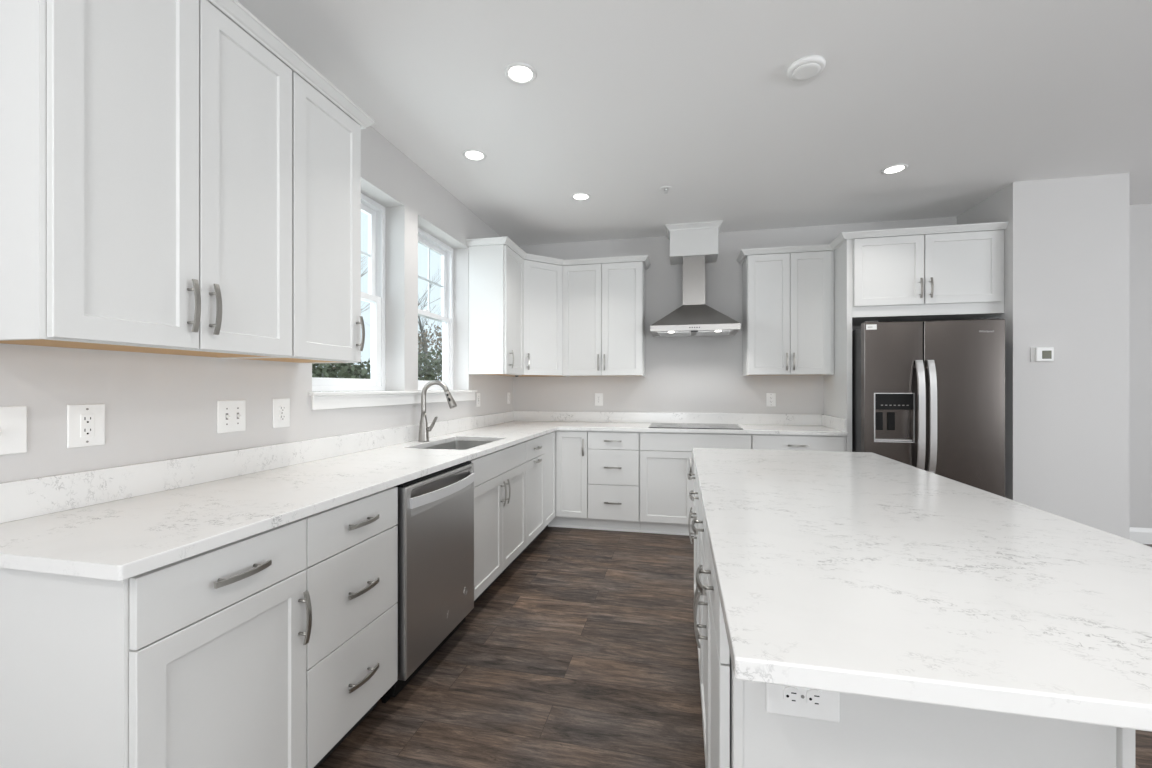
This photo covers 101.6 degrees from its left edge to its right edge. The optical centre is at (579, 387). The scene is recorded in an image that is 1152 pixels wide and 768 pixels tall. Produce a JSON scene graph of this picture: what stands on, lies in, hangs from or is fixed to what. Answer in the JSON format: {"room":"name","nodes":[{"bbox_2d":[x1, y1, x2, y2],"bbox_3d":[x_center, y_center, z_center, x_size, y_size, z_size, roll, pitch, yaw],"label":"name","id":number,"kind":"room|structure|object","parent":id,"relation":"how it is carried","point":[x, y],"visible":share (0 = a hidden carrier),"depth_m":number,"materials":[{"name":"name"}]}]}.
{"room":"kitchen","nodes":[
{"label":"kitchen","id":0,"kind":"room"},
{"bbox_2d":[0,126,512,482],"bbox_3d":[-1.734,-0.081,0.618,0.220,2.805,8.876,0,0,12],"label":"wall","id":1,"kind":"structure","parent":0,"point":[158,407],"depth_m":1.91,"materials":[{"name":"paint"}]},
{"bbox_2d":[0,406,26,454],"bbox_3d":[-1.486,0.112,1.200,0.020,0.125,0.115,0,0,12],"label":"light switch","id":2,"kind":"object","parent":1,"relation":"attached to","point":[13,419],"visible":1,"depth_m":1.23,"materials":[{"name":"white plastic"}]},
{"bbox_2d":[67,404,104,447],"bbox_3d":[-1.452,0.112,1.384,0.008,0.125,0.090,0,0,12],"label":"wall outlet","id":3,"kind":"object","parent":1,"relation":"attached to","point":[85,422],"visible":1,"depth_m":1.38,"materials":[{"name":"white plastic"}]},
{"bbox_2d":[80,414,93,436],"bbox_3d":[-1.449,0.112,1.384,0.003,0.067,0.033,0,0,12],"label":"receptacle","id":4,"kind":"object","parent":3,"relation":"attached to","point":[86,420],"depth_m":1.38,"materials":[{"name":"white plastic"}]},
{"bbox_2d":[0,0,299,358],"bbox_3d":[-1.268,-0.661,1.392,0.363,1.102,0.738,0,0,12],"label":"upper cabinet","id":5,"kind":"object","parent":1,"relation":"attached to","point":[146,145],"visible":1,"depth_m":1.25,"materials":[{"name":"white paint"}]},
{"bbox_2d":[217,400,245,432],"bbox_3d":[-1.349,0.112,1.832,0.020,0.124,0.117,0,0,12],"label":"light switch","id":6,"kind":"object","parent":1,"relation":"attached to","point":[231,414],"visible":1,"depth_m":1.83,"materials":[{"name":"white plastic"}]},
{"bbox_2d":[0,411,513,523],"bbox_3d":[-1.102,0.297,2.980,0.020,0.102,3.949,0,0,12],"label":"backsplash","id":7,"kind":"structure","parent":1,"relation":"attached to","point":[33,497],"depth_m":1.64,"materials":[{"name":"stone"}]},
{"bbox_2d":[273,398,289,427],"bbox_3d":[-1.305,0.112,2.061,0.011,0.127,0.088,0,0,12],"label":"wall outlet","id":8,"kind":"object","parent":1,"relation":"attached to","point":[281,407],"visible":1,"depth_m":2.06,"materials":[{"name":"white plastic"}]},
{"bbox_2d":[279,414,285,420],"bbox_3d":[-1.302,0.131,2.060,0.005,0.028,0.034,0,0,12],"label":"receptacle","id":9,"kind":"object","parent":8,"relation":"attached to","point":[282,417],"depth_m":2.06,"materials":[{"name":"white plastic"}]},
{"bbox_2d":[279,405,285,411],"bbox_3d":[-1.302,0.092,2.060,0.005,0.028,0.034,0,0,12],"label":"receptacle","id":10,"kind":"object","parent":8,"relation":"attached to","point":[282,408],"depth_m":2.06,"materials":[{"name":"white plastic"}]},
{"bbox_2d":[225,56,374,363],"bbox_3d":[-1.145,-0.661,1.964,0.363,1.102,0.432,0,0,12],"label":"upper cabinet","id":11,"kind":"object","parent":1,"relation":"attached to","point":[327,320],"visible":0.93,"depth_m":1.90,"materials":[{"name":"white paint"}]},
{"bbox_2d":[312,193,384,391],"bbox_3d":[-1.365,-0.568,2.649,0.085,1.177,0.767,0,0,12],"label":"window","id":12,"kind":"structure","parent":1,"relation":"in","point":[375,211],"depth_m":2.96,"materials":[{"name":"plastic"}]},
{"bbox_2d":[309,390,476,409],"bbox_3d":[-1.136,0.064,3.117,0.164,0.085,1.825,0,0,12],"label":"trim","id":13,"kind":"structure","parent":1,"relation":"attached to","point":[337,399],"depth_m":2.69,"materials":[{"name":"white paint"}]},
{"bbox_2d":[418,228,452,389],"bbox_3d":[-1.170,-0.568,3.552,0.085,1.177,0.767,0,0,12],"label":"window","id":14,"kind":"structure","parent":1,"relation":"in","point":[425,239],"depth_m":3.85,"materials":[{"name":"plastic"}]},
{"bbox_2d":[476,393,479,406],"bbox_3d":[-0.867,0.107,4.069,0.020,0.118,0.072,0,0,12],"label":"light switch","id":15,"kind":"object","parent":1,"relation":"attached to","point":[477,394],"visible":1,"depth_m":4.06,"materials":[{"name":"white plastic"}]},
{"bbox_2d":[466,236,525,375],"bbox_3d":[-0.695,-0.661,4.051,0.363,1.102,0.506,0,0,12],"label":"upper cabinet","id":16,"kind":"object","parent":1,"relation":"attached to","point":[496,264],"visible":1,"depth_m":3.87,"materials":[{"name":"white paint"}]},
{"bbox_2d":[507,392,509,403],"bbox_3d":[-0.715,0.109,4.792,0.011,0.115,0.075,0,0,12],"label":"wall outlet","id":17,"kind":"object","parent":1,"relation":"attached to","point":[508,394],"visible":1,"depth_m":4.78,"materials":[{"name":"white plastic"}]},
{"bbox_2d":[237,0,1151,245],"bbox_3d":[2.259,-1.543,-0.244,8.450,0.120,9.276,0,0,12],"label":"ceiling","id":18,"kind":"structure","parent":0,"point":[627,100],"depth_m":2.41,"materials":[{"name":"paint"}]},
{"bbox_2d":[462,149,486,160],"bbox_3d":[-0.668,-1.480,2.995,0.156,0.005,0.156,0,0,12],"label":"recessed light","id":19,"kind":"object","parent":18,"relation":"in","point":[469,154],"visible":1,"depth_m":2.99,"materials":[{"name":"white paint"}]},
{"bbox_2d":[504,62,536,84],"bbox_3d":[-0.277,-1.480,2.218,0.156,0.005,0.156,0,0,12],"label":"recessed light","id":20,"kind":"object","parent":18,"relation":"in","point":[519,73],"visible":1,"depth_m":2.21,"materials":[{"name":"white paint"}]},
{"bbox_2d":[571,192,590,200],"bbox_3d":[0.015,-1.480,3.646,0.156,0.005,0.156,0,0,12],"label":"recessed light","id":21,"kind":"object","parent":18,"relation":"in","point":[580,196],"visible":1,"depth_m":3.64,"materials":[{"name":"white paint"}]},
{"bbox_2d":[661,186,670,193],"bbox_3d":[0.646,-1.464,3.490,0.080,0.038,0.080,0,0,12],"label":"sprinkler","id":22,"kind":"object","parent":18,"relation":"attached to","point":[664,188],"visible":1,"depth_m":3.48,"materials":[{"name":"white plastic"}]},
{"bbox_2d":[666,220,722,264],"bbox_3d":[1.066,-1.341,4.381,0.500,0.284,0.336,0,0,12],"label":"box","id":23,"kind":"object","parent":18,"relation":"attached to","point":[695,238],"visible":0.98,"depth_m":4.25,"materials":[{"name":"white paint"}]},
{"bbox_2d":[787,55,825,81],"bbox_3d":[1.050,-1.469,2.172,0.160,0.028,0.160,0,0,12],"label":"smoke detector","id":24,"kind":"object","parent":18,"relation":"attached to","point":[805,68],"visible":1,"depth_m":2.15,"materials":[{"name":"white plastic"}]},
{"bbox_2d":[881,164,907,174],"bbox_3d":[2.141,-1.480,3.187,0.156,0.005,0.156,0,0,12],"label":"recessed light","id":25,"kind":"object","parent":18,"relation":"in","point":[897,168],"visible":1,"depth_m":3.19,"materials":[{"name":"white paint"}]},
{"bbox_2d":[318,526,1151,767],"bbox_3d":[2.273,1.292,-0.247,8.020,0.060,8.876,0,0,12],"label":"floor","id":26,"kind":"structure","parent":0,"point":[583,652],"depth_m":2.04,"materials":[{"name":"wood"}]},
{"bbox_2d":[0,519,311,767],"bbox_3d":[-1.142,0.820,1.234,0.659,0.884,0.456,0,0,12],"label":"base cabinet","id":27,"kind":"object","parent":26,"relation":"on","point":[199,660],"visible":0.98,"depth_m":1.03,"materials":[{"name":"white paint"}]},
{"bbox_2d":[301,487,397,767],"bbox_3d":[-1.045,0.820,1.682,0.659,0.884,0.458,0,0,12],"label":"base cabinet","id":28,"kind":"object","parent":26,"relation":"on","point":[352,568],"visible":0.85,"depth_m":1.57,"materials":[{"name":"white paint"}]},
{"bbox_2d":[380,461,474,702],"bbox_3d":[-0.892,0.824,2.219,0.648,0.874,0.631,0,0,12],"label":"dishwasher","id":29,"kind":"object","parent":26,"relation":"on","point":[435,524],"visible":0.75,"depth_m":2.05,"materials":[{"name":"silver metal"}]},
{"bbox_2d":[469,442,525,602],"bbox_3d":[-0.762,0.820,2.994,0.659,0.884,0.924,0,0,12],"label":"base cabinet","id":30,"kind":"object","parent":26,"relation":"on","point":[500,475],"visible":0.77,"depth_m":2.88,"materials":[{"name":"white paint"}]},
{"bbox_2d":[514,435,544,560],"bbox_3d":[-0.615,0.820,3.673,0.659,0.884,0.465,0,0,12],"label":"base cabinet","id":31,"kind":"object","parent":26,"relation":"on","point":[535,447],"visible":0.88,"depth_m":3.59,"materials":[{"name":"white paint"}]},
{"bbox_2d":[534,430,588,539],"bbox_3d":[-0.343,0.820,4.351,0.905,0.884,0.971,0,0,12],"label":"base cabinet","id":32,"kind":"object","parent":26,"relation":"on","point":[566,451],"visible":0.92,"depth_m":4.16,"materials":[{"name":"white paint"}]},
{"bbox_2d":[0,411,847,580],"bbox_3d":[0.354,0.311,2.676,2.994,0.132,3.970,0,0,12],"label":"countertop","id":33,"kind":"structure","parent":32,"relation":"on","point":[118,523],"depth_m":1.51,"materials":[{"name":"stone"}]},
{"bbox_2d":[418,380,456,441],"bbox_3d":[-0.910,0.150,3.020,0.266,0.394,0.068,0,0,12],"label":"kitchen faucet","id":34,"kind":"object","parent":33,"relation":"on","point":[424,429],"visible":1,"depth_m":3.02,"materials":[{"name":"silver metal"}]},
{"bbox_2d":[421,440,493,449],"bbox_3d":[-0.758,0.484,2.987,0.426,0.211,0.706,0,0,12],"label":"sink","id":35,"kind":"object","parent":33,"relation":"in","point":[458,444],"visible":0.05,"depth_m":3.33,"materials":[{"name":"metal"}]},
{"bbox_2d":[649,423,742,428],"bbox_3d":[1.032,0.344,4.218,0.776,0.007,0.524,0,0,12],"label":"cooktop","id":36,"kind":"object","parent":33,"relation":"in","point":[653,425],"visible":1,"depth_m":4.11,"materials":[{"name":"black glass"}]},
{"bbox_2d":[588,431,639,531],"bbox_3d":[0.356,0.820,4.360,0.455,0.884,0.659,0,0,12],"label":"base cabinet","id":37,"kind":"object","parent":26,"relation":"on","point":[613,456],"visible":0.94,"depth_m":4.08,"materials":[{"name":"white paint"}]},
{"bbox_2d":[688,463,699,675],"bbox_3d":[0.833,0.820,2.168,0.640,0.884,0.897,0,0,12],"label":"base cabinet","id":38,"kind":"object","parent":26,"relation":"on","point":[696,498],"visible":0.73,"depth_m":2.19,"materials":[{"name":"white paint"}]},
{"bbox_2d":[640,432,750,535],"bbox_3d":[1.026,0.820,4.215,0.913,0.884,0.659,0,0,12],"label":"base cabinet","id":39,"kind":"object","parent":26,"relation":"on","point":[666,458],"visible":0.48,"depth_m":3.98,"materials":[{"name":"white paint"}]},
{"bbox_2d":[692,495,731,767],"bbox_3d":[0.644,0.820,1.290,0.640,0.884,0.897,0,0,12],"label":"base cabinet","id":40,"kind":"object","parent":26,"relation":"on","point":[715,657],"visible":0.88,"depth_m":1.18,"materials":[{"name":"white paint"}]},
{"bbox_2d":[693,448,1151,731],"bbox_3d":[0.886,0.362,1.560,0.937,0.030,2.158,0,0,12],"label":"countertop","id":41,"kind":"structure","parent":40,"relation":"on","point":[871,574],"depth_m":0.81,"materials":[{"name":"stone"}]},
{"bbox_2d":[751,434,845,451],"bbox_3d":[1.819,0.820,4.044,0.709,0.884,0.659,0,0,12],"label":"base cabinet","id":42,"kind":"object","parent":26,"relation":"on","point":[758,441],"visible":0.27,"depth_m":3.76,"materials":[{"name":"white paint"}]},
{"bbox_2d":[824,239,851,451],"bbox_3d":[2.194,0.042,3.997,0.039,2.440,0.612,0,0,12],"label":"panel","id":43,"kind":"object","parent":26,"relation":"on","point":[838,386],"visible":0.36,"depth_m":3.80,"materials":[{"name":"white paint"}]},
{"bbox_2d":[852,318,1004,496],"bbox_3d":[2.634,0.383,3.746,0.896,1.758,0.865,0,0,12],"label":"refrigerator","id":44,"kind":"object","parent":26,"relation":"on","point":[929,396],"visible":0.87,"depth_m":3.37,"materials":[{"name":"grey metal"}]},
{"bbox_2d":[732,666,1134,767],"bbox_3d":[0.595,0.820,0.830,0.618,0.884,0.021,0,0,12],"label":"island end panel","id":45,"kind":"object","parent":26,"relation":"on","point":[871,732],"visible":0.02,"depth_m":0.83,"materials":[{"name":"white paint"}]},
{"bbox_2d":[766,683,839,721],"bbox_3d":[0.411,0.568,0.863,0.126,0.080,0.011,0,0,12],"label":"wall outlet","id":46,"kind":"object","parent":45,"relation":"attached to","point":[780,699],"visible":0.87,"depth_m":0.86,"materials":[{"name":"white plastic"}]},
{"bbox_2d":[783,686,799,705],"bbox_3d":[0.391,0.568,0.864,0.028,0.034,0.005,0,0,12],"label":"receptacle","id":47,"kind":"object","parent":46,"relation":"attached to","point":[791,695],"depth_m":0.86,"materials":[{"name":"white plastic"}]},
{"bbox_2d":[806,689,822,708],"bbox_3d":[0.429,0.568,0.856,0.028,0.034,0.005,0,0,12],"label":"receptacle","id":48,"kind":"object","parent":46,"relation":"attached to","point":[814,698],"depth_m":0.85,"materials":[{"name":"white plastic"}]},
{"bbox_2d":[513,204,1151,527],"bbox_3d":[3.231,-0.081,4.189,8.420,2.805,0.200,0,0,12],"label":"wall","id":49,"kind":"structure","parent":0,"point":[688,374],"depth_m":4.49,"materials":[{"name":"paint"}]},
{"bbox_2d":[500,253,562,376],"bbox_3d":[-0.449,-0.656,4.557,0.631,1.112,0.631,0,0,12],"label":"upper cabinet","id":50,"kind":"object","parent":49,"relation":"attached to","point":[542,274],"visible":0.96,"depth_m":4.37,"materials":[{"name":"white paint"}]},
{"bbox_2d":[595,393,602,405],"bbox_3d":[0.200,0.120,4.735,0.085,0.127,0.011,0,0,12],"label":"wall outlet","id":51,"kind":"object","parent":49,"relation":"attached to","point":[598,396],"visible":1,"depth_m":4.73,"materials":[{"name":"white plastic"}]},
{"bbox_2d":[562,255,650,376],"bbox_3d":[0.267,-0.661,4.540,0.818,1.102,0.363,0,0,12],"label":"upper cabinet","id":52,"kind":"object","parent":49,"relation":"attached to","point":[603,298],"visible":1,"depth_m":4.40,"materials":[{"name":"white paint"}]},
{"bbox_2d":[514,411,821,425],"bbox_3d":[0.771,0.297,4.607,2.994,0.102,0.020,0,0,12],"label":"backsplash","id":53,"kind":"structure","parent":49,"relation":"attached to","point":[630,417],"depth_m":4.57,"materials":[{"name":"stone"}]},
{"bbox_2d":[650,256,740,336],"bbox_3d":[1.051,-0.842,4.301,0.760,0.712,0.498,0,0,12],"label":"range hood","id":54,"kind":"object","parent":49,"relation":"attached to","point":[693,318],"visible":1,"depth_m":4.21,"materials":[{"name":"metal"}]},
{"bbox_2d":[766,393,775,406],"bbox_3d":[1.796,0.115,4.391,0.083,0.127,0.008,0,0,12],"label":"wall outlet","id":55,"kind":"object","parent":49,"relation":"attached to","point":[770,397],"visible":1,"depth_m":4.39,"materials":[{"name":"white plastic"}]},
{"bbox_2d":[737,244,834,375],"bbox_3d":[1.829,-0.661,4.203,0.758,1.102,0.363,0,0,12],"label":"upper cabinet","id":56,"kind":"object","parent":49,"relation":"attached to","point":[788,291],"visible":0.99,"depth_m":4.06,"materials":[{"name":"white paint"}]},
{"bbox_2d":[821,414,846,431],"bbox_3d":[2.156,0.297,3.980,0.020,0.102,0.619,0,0,12],"label":"backsplash","id":57,"kind":"structure","parent":49,"relation":"attached to","point":[837,423],"depth_m":3.92,"materials":[{"name":"stone"}]},
{"bbox_2d":[829,221,1008,325],"bbox_3d":[2.662,-0.882,3.861,1.115,0.660,0.659,0,0,12],"label":"upper cabinet","id":58,"kind":"object","parent":49,"relation":"attached to","point":[947,272],"visible":0.96,"depth_m":3.57,"materials":[{"name":"white paint"}]},
{"bbox_2d":[1130,527,1151,543],"bbox_3d":[5.539,1.199,3.581,3.251,0.125,0.015,0,0,12],"label":"baseboard","id":59,"kind":"structure","parent":49,"relation":"attached to","point":[1140,535],"depth_m":3.79,"materials":[{"name":"white paint"}]},
{"bbox_2d":[957,173,1129,539],"bbox_3d":[3.541,-0.111,3.660,0.687,2.745,0.703,0,0,12],"label":"wall","id":60,"kind":"structure","parent":0,"point":[1067,240],"depth_m":3.32,"materials":[{"name":"paint"}]},
{"bbox_2d":[1031,347,1053,361],"bbox_3d":[3.298,-0.235,3.338,0.132,0.104,0.027,0,0,12],"label":"thermostat","id":61,"kind":"object","parent":60,"relation":"attached to","point":[1038,354],"visible":1,"depth_m":3.33,"materials":[{"name":"white plastic"}]},
{"label":"outside","id":62,"kind":"structure","parent":0,"visible":0},
{"bbox_3d":[-17.237,1.937,23.668,39.750,0.150,51.000,0,0,12],"label":"ground","id":63,"kind":"structure","parent":62,"visible":0},
{"bbox_2d":[312,363,363,391],"bbox_3d":[-8.377,0.236,14.890,3.388,3.278,3.433,0,0,12],"label":"shrub","id":64,"kind":"object","parent":63,"relation":"on","point":[313,363],"visible":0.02,"depth_m":14.51,"materials":[{"name":"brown plant"}]},
{"bbox_2d":[312,358,370,391],"bbox_3d":[-4.736,0.577,9.425,2.278,2.589,2.255,0,0,12],"label":"shrub","id":65,"kind":"object","parent":63,"relation":"on","point":[318,372],"visible":0.09,"depth_m":9.06,"materials":[{"name":"green plant"}]},
{"bbox_2d":[318,256,370,365],"bbox_3d":[-14.076,-3.352,22.846,8.653,10.459,4.731,0,0,-21],"label":"bare tree","id":66,"kind":"object","parent":63,"relation":"on","point":[364,256],"visible":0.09,"depth_m":22.40,"materials":[{"name":"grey plant"}]},
{"bbox_2d":[365,273,440,377],"bbox_3d":[-10.075,-3.009,28.441,5.179,9.749,7.067,0,0,12],"label":"bare tree","id":67,"kind":"object","parent":63,"relation":"on","point":[421,325],"visible":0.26,"depth_m":28.71,"materials":[{"name":"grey plant"}]},
{"bbox_2d":[418,347,441,390],"bbox_3d":[-3.961,0.360,13.038,2.643,3.024,2.698,0,0,12],"label":"shrub","id":68,"kind":"object","parent":63,"relation":"on","point":[430,371],"visible":0.12,"depth_m":12.55,"materials":[{"name":"green plant"}]},
{"bbox_2d":[418,324,441,380],"bbox_3d":[-6.000,-0.378,19.260,4.182,4.503,4.204,0,0,12],"label":"shrub","id":69,"kind":"object","parent":63,"relation":"on","point":[439,338],"visible":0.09,"depth_m":18.79,"materials":[{"name":"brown plant"}]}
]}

